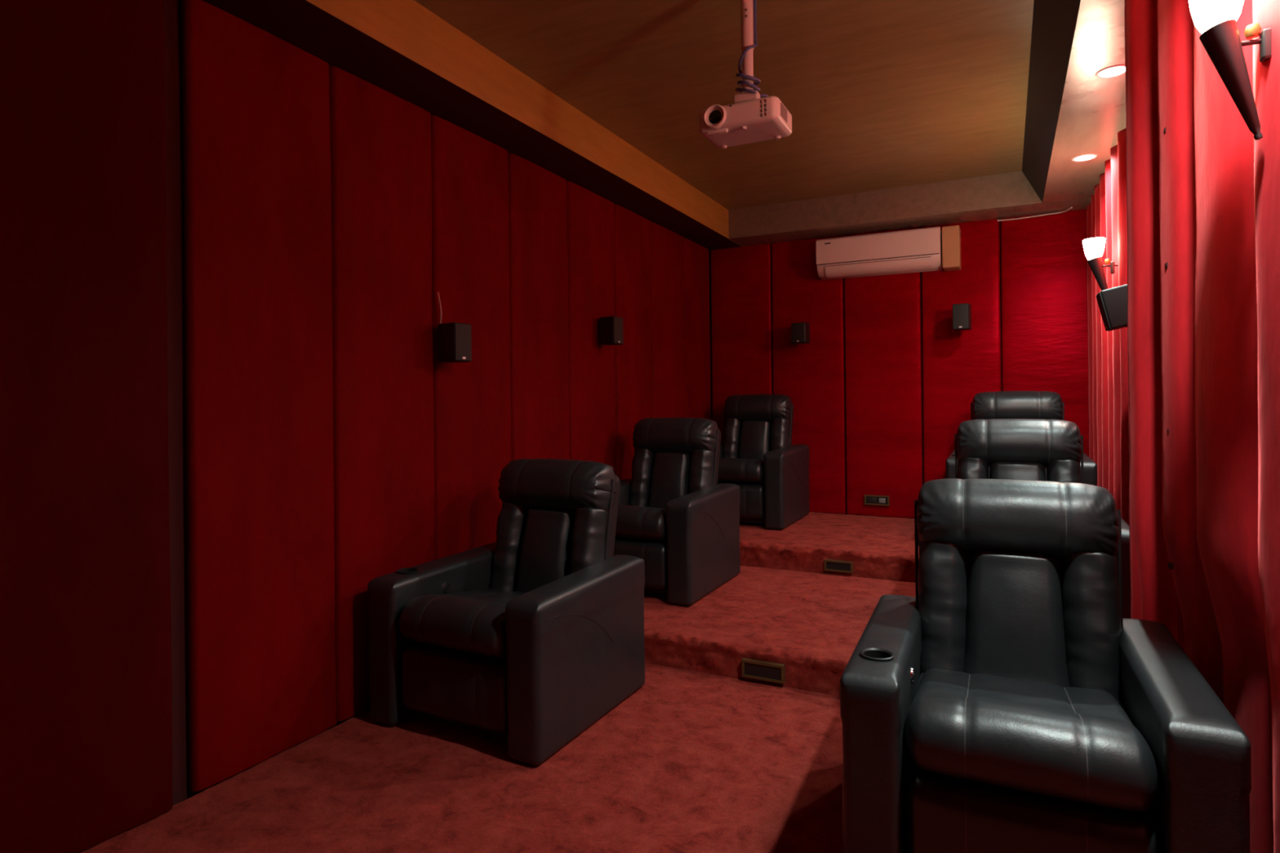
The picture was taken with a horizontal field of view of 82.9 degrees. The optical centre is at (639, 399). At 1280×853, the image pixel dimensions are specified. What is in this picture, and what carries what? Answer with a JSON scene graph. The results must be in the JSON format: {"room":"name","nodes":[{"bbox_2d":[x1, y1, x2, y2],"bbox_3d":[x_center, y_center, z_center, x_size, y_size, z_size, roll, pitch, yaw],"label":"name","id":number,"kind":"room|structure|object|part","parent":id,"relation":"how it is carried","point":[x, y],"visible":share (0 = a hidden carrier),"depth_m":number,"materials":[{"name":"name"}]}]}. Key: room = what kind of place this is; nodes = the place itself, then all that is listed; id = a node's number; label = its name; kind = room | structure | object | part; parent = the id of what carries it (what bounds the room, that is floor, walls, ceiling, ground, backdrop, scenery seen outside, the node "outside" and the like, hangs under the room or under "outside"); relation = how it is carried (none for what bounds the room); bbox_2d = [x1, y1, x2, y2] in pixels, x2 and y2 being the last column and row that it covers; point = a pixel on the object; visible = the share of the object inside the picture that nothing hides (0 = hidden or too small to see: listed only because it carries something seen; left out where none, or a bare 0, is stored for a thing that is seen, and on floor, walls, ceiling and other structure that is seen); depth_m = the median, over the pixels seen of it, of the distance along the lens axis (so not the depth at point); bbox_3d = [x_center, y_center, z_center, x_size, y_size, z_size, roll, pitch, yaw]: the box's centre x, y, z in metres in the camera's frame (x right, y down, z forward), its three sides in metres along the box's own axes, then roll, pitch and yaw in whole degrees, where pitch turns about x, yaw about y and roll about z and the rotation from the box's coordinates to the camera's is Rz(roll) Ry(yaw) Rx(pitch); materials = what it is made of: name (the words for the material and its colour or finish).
{"room":"home theater","nodes":[
{"label":"home theater","id":0,"kind":"room"},
{"bbox_2d":[0,0,711,852],"bbox_3d":[-1.178,-0.188,3.573,0.181,3.400,8.520,-1,0,27],"label":"wall","id":1,"kind":"structure","parent":0,"point":[229,410],"depth_m":2.73,"materials":[{"name":"red fabric"}]},
{"bbox_3d":[-1.775,-0.024,2.275,0.081,2.885,0.549,-1,0,27],"label":"fabric panel","id":2,"kind":"part","parent":1,"relation":"part of","materials":[{"name":"red fabric"}]},
{"bbox_3d":[-1.482,-0.027,2.878,0.061,2.885,0.629,-1,0,27],"label":"fabric panel","id":3,"kind":"part","parent":1,"relation":"part of","materials":[{"name":"red fabric"}]},
{"bbox_3d":[-1.201,-0.030,3.435,0.060,2.885,0.618,-1,0,27],"label":"fabric panel","id":4,"kind":"part","parent":1,"relation":"part of","materials":[{"name":"red fabric"}]},
{"bbox_2d":[437,292,441,323],"bbox_3d":[-1.018,-0.462,3.690,0.017,0.166,0.022,-1,0,27],"label":"wire","id":5,"kind":"object","parent":1,"relation":"attached to","point":[437,292],"visible":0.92,"depth_m":3.69,"materials":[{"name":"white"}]},
{"bbox_2d":[437,322,471,362],"bbox_3d":[-0.959,-0.285,3.689,0.183,0.195,0.115,-1,0,34],"label":"wall speaker","id":6,"kind":"object","parent":1,"relation":"attached to","point":[455,339],"visible":1,"depth_m":3.63,"materials":[{"name":"black plastic"}]},
{"bbox_2d":[454,323,471,361],"bbox_3d":[-0.888,-0.286,3.642,0.008,0.187,0.108,-1,0,34],"label":"grille","id":7,"kind":"object","parent":6,"relation":"attached to","point":[463,335],"depth_m":3.64,"materials":[{"name":"grey fabric"}]},
{"bbox_3d":[-0.917,-0.033,3.998,0.061,2.885,0.645,-1,0,27],"label":"fabric panel","id":8,"kind":"part","parent":1,"relation":"part of","materials":[{"name":"red fabric"}]},
{"bbox_2d":[202,0,742,251],"bbox_3d":[-1.122,-1.603,3.425,0.540,0.300,8.520,-1,0,27],"label":"ceiling beam","id":9,"kind":"structure","parent":1,"relation":"attached to","point":[402,48],"depth_m":3.60,"materials":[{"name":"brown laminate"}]},
{"bbox_3d":[-0.628,-0.118,4.571,0.062,2.721,0.637,-1,0,27],"label":"fabric panel","id":10,"kind":"part","parent":1,"relation":"part of","materials":[{"name":"red fabric"}]},
{"bbox_3d":[-0.338,-0.121,5.147,0.061,2.721,0.650,-1,0,27],"label":"fabric panel","id":11,"kind":"part","parent":1,"relation":"part of","materials":[{"name":"red fabric"}]},
{"bbox_2d":[599,315,623,345],"bbox_3d":[-0.222,-0.483,5.153,0.183,0.195,0.115,-1,0,34],"label":"wall speaker","id":12,"kind":"object","parent":1,"relation":"attached to","point":[611,331],"visible":1,"depth_m":5.09,"materials":[{"name":"black plastic"}]},
{"bbox_2d":[613,316,623,344],"bbox_3d":[-0.151,-0.483,5.106,0.008,0.187,0.108,-1,0,34],"label":"grille","id":13,"kind":"object","parent":12,"relation":"attached to","point":[618,322],"depth_m":5.10,"materials":[{"name":"grey fabric"}]},
{"bbox_3d":[-0.048,-0.124,5.720,0.062,2.721,0.632,-1,0,27],"label":"fabric panel","id":14,"kind":"part","parent":1,"relation":"part of","materials":[{"name":"red fabric"}]},
{"bbox_3d":[0.251,-0.211,6.314,0.061,2.553,0.696,-1,0,27],"label":"fabric panel","id":15,"kind":"part","parent":1,"relation":"part of","materials":[{"name":"red fabric"}]},
{"bbox_3d":[0.547,-0.214,6.901,0.062,2.553,0.614,-1,0,27],"label":"fabric panel","id":16,"kind":"part","parent":1,"relation":"part of","materials":[{"name":"red fabric"}]},
{"bbox_2d":[80,663,843,852],"bbox_3d":[-0.403,1.452,1.258,3.320,0.104,5.070,-1,0,27],"label":"floor","id":17,"kind":"structure","parent":0,"point":[690,762],"depth_m":2.61,"materials":[{"name":"red carpet"}]},
{"bbox_2d":[367,458,644,765],"bbox_3d":[-0.576,0.853,3.361,0.927,1.098,0.956,-1,0,28],"label":"recliner","id":18,"kind":"object","parent":17,"relation":"on","point":[528,637],"visible":1,"depth_m":3.11,"materials":[{"name":"black leather"}]},
{"bbox_3d":[-0.915,1.087,3.522,0.170,0.638,0.903,-1,0,28],"label":"armrest","id":19,"kind":"part","parent":18,"relation":"part of","materials":[{"name":"black leather"}]},
{"bbox_3d":[-0.636,0.948,3.246,0.588,0.211,0.696,-1,0,28],"label":"seat","id":20,"kind":"part","parent":18,"relation":"part of","materials":[{"name":"black leather"}]},
{"bbox_2d":[515,507,575,592],"bbox_3d":[-0.449,0.791,3.604,0.352,0.500,0.246,-1,0,28],"label":"lumbar cushion","id":21,"kind":"object","parent":18,"relation":"on","point":[544,537],"depth_m":3.53,"materials":[{"name":"black leather"}]},
{"bbox_3d":[-0.248,1.080,3.170,0.168,0.638,0.902,-1,0,28],"label":"armrest","id":22,"kind":"part","parent":18,"relation":"part of","materials":[{"name":"black leather"}]},
{"bbox_2d":[644,565,915,697],"bbox_3d":[1.106,1.337,4.250,3.320,0.262,1.747,-1,0,27],"label":"platform","id":23,"kind":"object","parent":17,"relation":"on","point":[811,624],"visible":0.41,"depth_m":3.95,"materials":[{"name":"red carpet"}]},
{"bbox_2d":[613,417,740,606],"bbox_3d":[0.100,0.682,4.889,0.927,1.098,0.956,-1,0,27],"label":"recliner","id":24,"kind":"object","parent":23,"relation":"on","point":[673,514],"visible":0.83,"depth_m":4.72,"materials":[{"name":"black leather"}]},
{"bbox_3d":[-0.241,0.916,5.048,0.170,0.638,0.903,-1,0,27],"label":"armrest","id":25,"kind":"part","parent":24,"relation":"part of","materials":[{"name":"black leather"}]},
{"bbox_3d":[0.041,0.777,4.774,0.588,0.211,0.696,-1,0,27],"label":"seat","id":26,"kind":"part","parent":24,"relation":"part of","materials":[{"name":"black leather"}]},
{"bbox_2d":[648,451,691,509],"bbox_3d":[0.225,0.620,5.134,0.352,0.500,0.246,-1,0,27],"label":"lumbar cushion","id":27,"kind":"object","parent":24,"relation":"on","point":[669,473],"depth_m":5.06,"materials":[{"name":"black leather"}]},
{"bbox_3d":[0.430,0.909,4.702,0.168,0.638,0.902,-1,0,27],"label":"armrest","id":28,"kind":"part","parent":24,"relation":"part of","materials":[{"name":"black leather"}]},
{"bbox_2d":[742,657,785,684],"bbox_3d":[0.605,1.321,3.536,0.214,0.094,0.024,-1,0,27],"label":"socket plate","id":29,"kind":"object","parent":23,"relation":"attached to","point":[751,668],"visible":1,"depth_m":3.52,"materials":[{"name":"gold metal"}]},
{"bbox_2d":[739,511,919,582],"bbox_3d":[1.831,1.165,5.690,3.320,0.265,1.641,-1,0,27],"label":"platform","id":30,"kind":"object","parent":23,"relation":"on","point":[883,548],"visible":0.34,"depth_m":5.30,"materials":[{"name":"red carpet"}]},
{"bbox_2d":[717,394,809,529],"bbox_3d":[0.941,0.505,6.413,0.927,1.098,0.956,-1,0,27],"label":"recliner","id":31,"kind":"object","parent":30,"relation":"on","point":[757,455],"visible":0.82,"depth_m":6.27,"materials":[{"name":"black leather"}]},
{"bbox_3d":[0.599,0.739,6.569,0.170,0.638,0.903,-1,0,27],"label":"armrest","id":32,"kind":"part","parent":31,"relation":"part of","materials":[{"name":"black leather"}]},
{"bbox_3d":[0.883,0.600,6.297,0.588,0.211,0.696,-1,0,27],"label":"seat","id":33,"kind":"part","parent":31,"relation":"part of","materials":[{"name":"black leather"}]},
{"bbox_2d":[738,420,771,460],"bbox_3d":[1.064,0.444,6.659,0.352,0.500,0.246,-1,0,27],"label":"lumbar cushion","id":34,"kind":"object","parent":31,"relation":"on","point":[754,436],"depth_m":6.59,"materials":[{"name":"black leather"}]},
{"bbox_3d":[1.272,0.732,6.228,0.168,0.638,0.902,-1,0,27],"label":"armrest","id":35,"kind":"part","parent":31,"relation":"part of","materials":[{"name":"black leather"}]},
{"bbox_2d":[824,559,853,573],"bbox_3d":[1.374,1.156,5.018,0.190,0.075,0.024,-1,0,27],"label":"socket plate","id":36,"kind":"object","parent":30,"relation":"attached to","point":[838,566],"visible":1,"depth_m":5.01,"materials":[{"name":"gold metal"}]},
{"bbox_2d":[946,391,1097,485],"bbox_3d":[2.794,0.486,5.365,0.927,1.098,0.956,-1,0,27],"label":"recliner","id":37,"kind":"object","parent":30,"relation":"on","point":[1044,405],"visible":0.2,"depth_m":5.53,"materials":[{"name":"black leather"}]},
{"bbox_3d":[2.452,0.720,5.521,0.170,0.638,0.903,-1,0,27],"label":"armrest","id":38,"kind":"part","parent":37,"relation":"part of","materials":[{"name":"black leather"}]},
{"bbox_3d":[3.126,0.713,5.181,0.168,0.638,0.902,-1,0,27],"label":"armrest","id":39,"kind":"part","parent":37,"relation":"part of","materials":[{"name":"black leather"}]},
{"bbox_2d":[918,418,1130,618],"bbox_3d":[1.998,0.662,3.819,0.927,1.098,0.956,-1,0,26],"label":"recliner","id":40,"kind":"object","parent":23,"relation":"on","point":[1014,449],"visible":0.32,"depth_m":4.01,"materials":[{"name":"black leather"}]},
{"bbox_2d":[989,462,1045,480],"bbox_3d":[2.119,0.601,4.066,0.352,0.500,0.246,-1,0,26],"label":"lumbar cushion","id":41,"kind":"object","parent":40,"relation":"on","point":[1034,471],"depth_m":4.03,"materials":[{"name":"black leather"}]},
{"bbox_3d":[2.331,0.889,3.637,0.168,0.638,0.902,-1,0,26],"label":"armrest","id":42,"kind":"part","parent":40,"relation":"part of","materials":[{"name":"black leather"}]},
{"bbox_2d":[840,478,1251,852],"bbox_3d":[1.173,0.835,2.254,0.927,1.098,0.956,-1,0,26],"label":"recliner","id":43,"kind":"object","parent":17,"relation":"on","point":[1011,704],"visible":1,"depth_m":2.01,"materials":[{"name":"black leather"}]},
{"bbox_3d":[0.828,1.069,2.402,0.170,0.638,0.903,-1,0,26],"label":"armrest","id":44,"kind":"part","parent":43,"relation":"part of","materials":[{"name":"black leather"}]},
{"bbox_2d":[963,549,1069,687],"bbox_3d":[1.291,0.773,2.502,0.352,0.500,0.246,-1,0,26],"label":"lumbar cushion","id":45,"kind":"object","parent":43,"relation":"on","point":[1016,602],"depth_m":2.43,"materials":[{"name":"black leather"}]},
{"bbox_3d":[1.117,0.930,2.137,0.588,0.211,0.696,-1,0,26],"label":"seat","id":46,"kind":"part","parent":43,"relation":"part of","materials":[{"name":"black leather"}]},
{"bbox_3d":[1.508,1.062,2.076,0.168,0.638,0.902,-1,0,26],"label":"armrest","id":47,"kind":"part","parent":43,"relation":"part of","materials":[{"name":"black leather"}]},
{"bbox_2d":[414,0,1034,209],"bbox_3d":[0.329,-1.808,2.720,3.670,0.150,8.670,-1,0,27],"label":"ceiling","id":48,"kind":"structure","parent":0,"point":[877,95],"depth_m":3.90,"materials":[{"name":"brown laminate"}]},
{"bbox_2d":[733,0,768,103],"bbox_3d":[0.454,-1.431,2.948,0.150,0.604,0.215,-1,0,27],"label":"mount","id":49,"kind":"object","parent":48,"relation":"hanging from","point":[748,7],"visible":0.85,"depth_m":2.88,"materials":[{"name":"white paint"}]},
{"bbox_2d":[698,96,791,149],"bbox_3d":[0.423,-1.105,2.910,0.332,0.107,0.248,-1,0,27],"label":"projector","id":50,"kind":"object","parent":49,"relation":"hanging from","point":[765,118],"visible":1,"depth_m":2.84,"materials":[{"name":"white plastic"}]},
{"bbox_2d":[780,102,787,122],"bbox_3d":[0.558,-1.113,2.816,0.006,0.050,0.090,-1,0,27],"label":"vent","id":51,"kind":"object","parent":50,"relation":"attached to","point":[784,111],"depth_m":2.81,"materials":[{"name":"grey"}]},
{"bbox_2d":[1022,0,1125,203],"bbox_3d":[1.462,-1.637,1.909,0.720,0.314,7.940,-1,0,27],"label":"ceiling soffit","id":52,"kind":"structure","parent":48,"relation":"attached to","point":[1072,112],"depth_m":3.67,"materials":[{"name":"light beige-grey mottled plaster"},{"name":"dark paint"}]},
{"bbox_2d":[1071,153,1097,161],"bbox_3d":[2.747,-1.492,4.481,0.136,0.005,0.136,-1,0,27],"label":"ceiling light","id":53,"kind":"object","parent":52,"relation":"attached to","point":[1084,157],"visible":1,"depth_m":4.48,"materials":[{"name":"white paint"}]},
{"bbox_2d":[1086,128,1128,524],"bbox_3d":[2.822,-0.064,4.227,0.099,2.860,3.315,-1,0,27],"label":"curtain","id":54,"kind":"object","parent":52,"relation":"hanging from","point":[1106,214],"visible":0.34,"depth_m":4.52,"materials":[{"name":"red fabric"}]},
{"bbox_2d":[1082,237,1118,290],"bbox_3d":[2.692,-0.742,4.238,0.175,0.393,0.114,-1,0,27],"label":"wall sconce","id":55,"kind":"object","parent":54,"relation":"attached to","point":[1094,247],"visible":0.81,"depth_m":4.22,"materials":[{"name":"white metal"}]},
{"bbox_3d":[2.664,-0.879,4.252,0.114,0.117,0.114,-1,0,27],"label":"lamp shade","id":56,"kind":"part","parent":55,"relation":"part of","materials":[{"name":"white glass"}]},
{"bbox_3d":[2.724,-0.777,4.222,0.102,0.015,0.012,-1,0,27],"label":"arm","id":57,"kind":"part","parent":55,"relation":"part of","materials":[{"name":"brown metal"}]},
{"bbox_3d":[2.745,-0.764,4.211,0.020,0.070,0.030,-1,0,27],"label":"wall plate","id":58,"kind":"part","parent":55,"relation":"part of","materials":[{"name":"brown metal"}]},
{"bbox_2d":[1096,284,1127,331],"bbox_3d":[2.419,-0.460,3.660,0.185,0.220,0.160,-1,0,27],"label":"wall speaker","id":59,"kind":"object","parent":54,"relation":"attached to","point":[1112,302],"visible":0.81,"depth_m":3.60,"materials":[{"name":"black plastic"}]},
{"bbox_2d":[1096,292,1111,331],"bbox_3d":[2.359,-0.445,3.691,0.008,0.192,0.150,-15,-6,26],"label":"grille","id":60,"kind":"object","parent":59,"relation":"attached to","point":[1102,299],"depth_m":3.63,"materials":[{"name":"grey fabric"}]},
{"bbox_2d":[1095,64,1125,78],"bbox_3d":[2.146,-1.486,3.289,0.136,0.005,0.136,-1,0,27],"label":"ceiling light","id":61,"kind":"object","parent":52,"relation":"attached to","point":[1113,71],"visible":0.8,"depth_m":3.29,"materials":[{"name":"white paint"}]},
{"bbox_2d":[1124,0,1279,852],"bbox_3d":[0.854,-0.041,0.559,0.268,2.865,4.693,-1,0,27],"label":"curtain","id":62,"kind":"object","parent":52,"relation":"hanging from","point":[1203,194],"visible":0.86,"depth_m":2.02,"materials":[{"name":"red fabric"}]},
{"bbox_2d":[1188,0,1271,140],"bbox_3d":[1.407,-0.803,1.717,0.175,0.393,0.114,-1,0,27],"label":"wall sconce","id":63,"kind":"object","parent":62,"relation":"attached to","point":[1215,20],"visible":1,"depth_m":1.70,"materials":[{"name":"brown metal"}]},
{"bbox_3d":[1.378,-0.941,1.730,0.114,0.117,0.114,-1,0,27],"label":"lamp shade","id":64,"kind":"part","parent":63,"relation":"part of","materials":[{"name":"white glass"}]},
{"bbox_3d":[1.439,-0.839,1.700,0.102,0.015,0.012,-1,0,27],"label":"arm","id":65,"kind":"part","parent":63,"relation":"part of","materials":[{"name":"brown metal"}]},
{"bbox_3d":[1.459,-0.825,1.690,0.020,0.070,0.030,-1,0,27],"label":"wall plate","id":66,"kind":"part","parent":63,"relation":"part of","materials":[{"name":"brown metal"}]},
{"bbox_2d":[708,208,1089,518],"bbox_3d":[2.252,-0.223,6.496,3.670,3.400,0.210,-1,0,27],"label":"wall","id":67,"kind":"structure","parent":0,"point":[883,384],"depth_m":6.37,"materials":[{"name":"red fabric"}]},
{"bbox_3d":[0.986,-0.219,7.051,0.610,2.553,0.059,-1,0,27],"label":"fabric panel","id":68,"kind":"part","parent":67,"relation":"part of","materials":[{"name":"red fabric"}]},
{"bbox_2d":[791,322,809,343],"bbox_3d":[1.490,-0.601,6.644,0.135,0.185,0.228,-1,0,35],"label":"wall speaker","id":69,"kind":"object","parent":67,"relation":"attached to","point":[800,331],"visible":1,"depth_m":6.56,"materials":[{"name":"black plastic"}]},
{"bbox_3d":[1.564,-0.225,6.760,0.665,2.553,0.058,-1,0,27],"label":"fabric panel","id":70,"kind":"part","parent":67,"relation":"part of","materials":[{"name":"red fabric"}]},
{"bbox_2d":[864,494,889,506],"bbox_3d":[2.111,0.898,6.450,0.210,0.088,0.024,-1,0,27],"label":"socket plate","id":71,"kind":"object","parent":67,"relation":"attached to","point":[871,500],"visible":1,"depth_m":6.44,"materials":[{"name":"gold metal"}]},
{"bbox_2d":[867,497,876,502],"bbox_3d":[2.067,0.900,6.463,0.076,0.047,0.006,-1,0,27],"label":"socket","id":72,"kind":"object","parent":71,"relation":"attached to","point":[870,500],"depth_m":6.46,"materials":[{"name":"black plastic"}]},
{"bbox_2d":[879,497,885,502],"bbox_3d":[2.146,0.900,6.423,0.055,0.042,0.005,-1,0,27],"label":"outlet","id":73,"kind":"object","parent":71,"relation":"attached to","point":[881,500],"depth_m":6.42,"materials":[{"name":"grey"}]},
{"bbox_2d":[816,226,942,279],"bbox_3d":[2.077,-1.263,6.326,1.024,0.332,0.230,-1,0,27],"label":"air conditioner","id":74,"kind":"object","parent":67,"relation":"attached to","point":[920,250],"visible":1,"depth_m":6.23,"materials":[{"name":"white plastic"}]},
{"bbox_3d":[2.160,-0.231,6.459,0.650,2.553,0.059,-1,0,27],"label":"fabric panel","id":75,"kind":"part","parent":67,"relation":"part of","materials":[{"name":"red fabric"}]},
{"bbox_2d":[728,170,1091,246],"bbox_3d":[2.312,-1.640,6.212,3.080,0.300,0.550,-1,0,27],"label":"ceiling beam","id":76,"kind":"structure","parent":67,"relation":"attached to","point":[1009,194],"depth_m":6.05,"materials":[{"name":"light beige-grey mottled plaster"}]},
{"bbox_2d":[942,225,960,271],"bbox_3d":[2.613,-1.262,6.079,0.135,0.345,0.200,-1,0,27],"label":"wood block","id":77,"kind":"object","parent":67,"relation":"attached to","point":[951,235],"visible":1,"depth_m":5.99,"materials":[{"name":"brown wood"}]},
{"bbox_3d":[2.732,-0.237,6.170,0.612,2.553,0.059,-1,0,27],"label":"fabric panel","id":78,"kind":"part","parent":67,"relation":"part of","materials":[{"name":"red fabric"}]},
{"bbox_2d":[952,302,971,330],"bbox_3d":[2.684,-0.673,6.007,0.125,0.210,0.288,-1,0,35],"label":"wall speaker","id":79,"kind":"object","parent":67,"relation":"attached to","point":[962,313],"visible":1,"depth_m":5.89,"materials":[{"name":"black plastic"}]},
{"bbox_2d":[997,206,1071,221],"bbox_3d":[3.189,-1.483,5.851,0.545,0.024,0.108,-1,0,42],"label":"wire","id":80,"kind":"object","parent":67,"relation":"attached to","point":[1071,206],"visible":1,"depth_m":5.86,"materials":[{"name":"white paint"}]},
{"bbox_3d":[3.317,-0.243,5.875,0.687,2.553,0.059,-1,0,27],"label":"fabric panel","id":81,"kind":"part","parent":67,"relation":"part of","materials":[{"name":"red fabric"}]}
]}

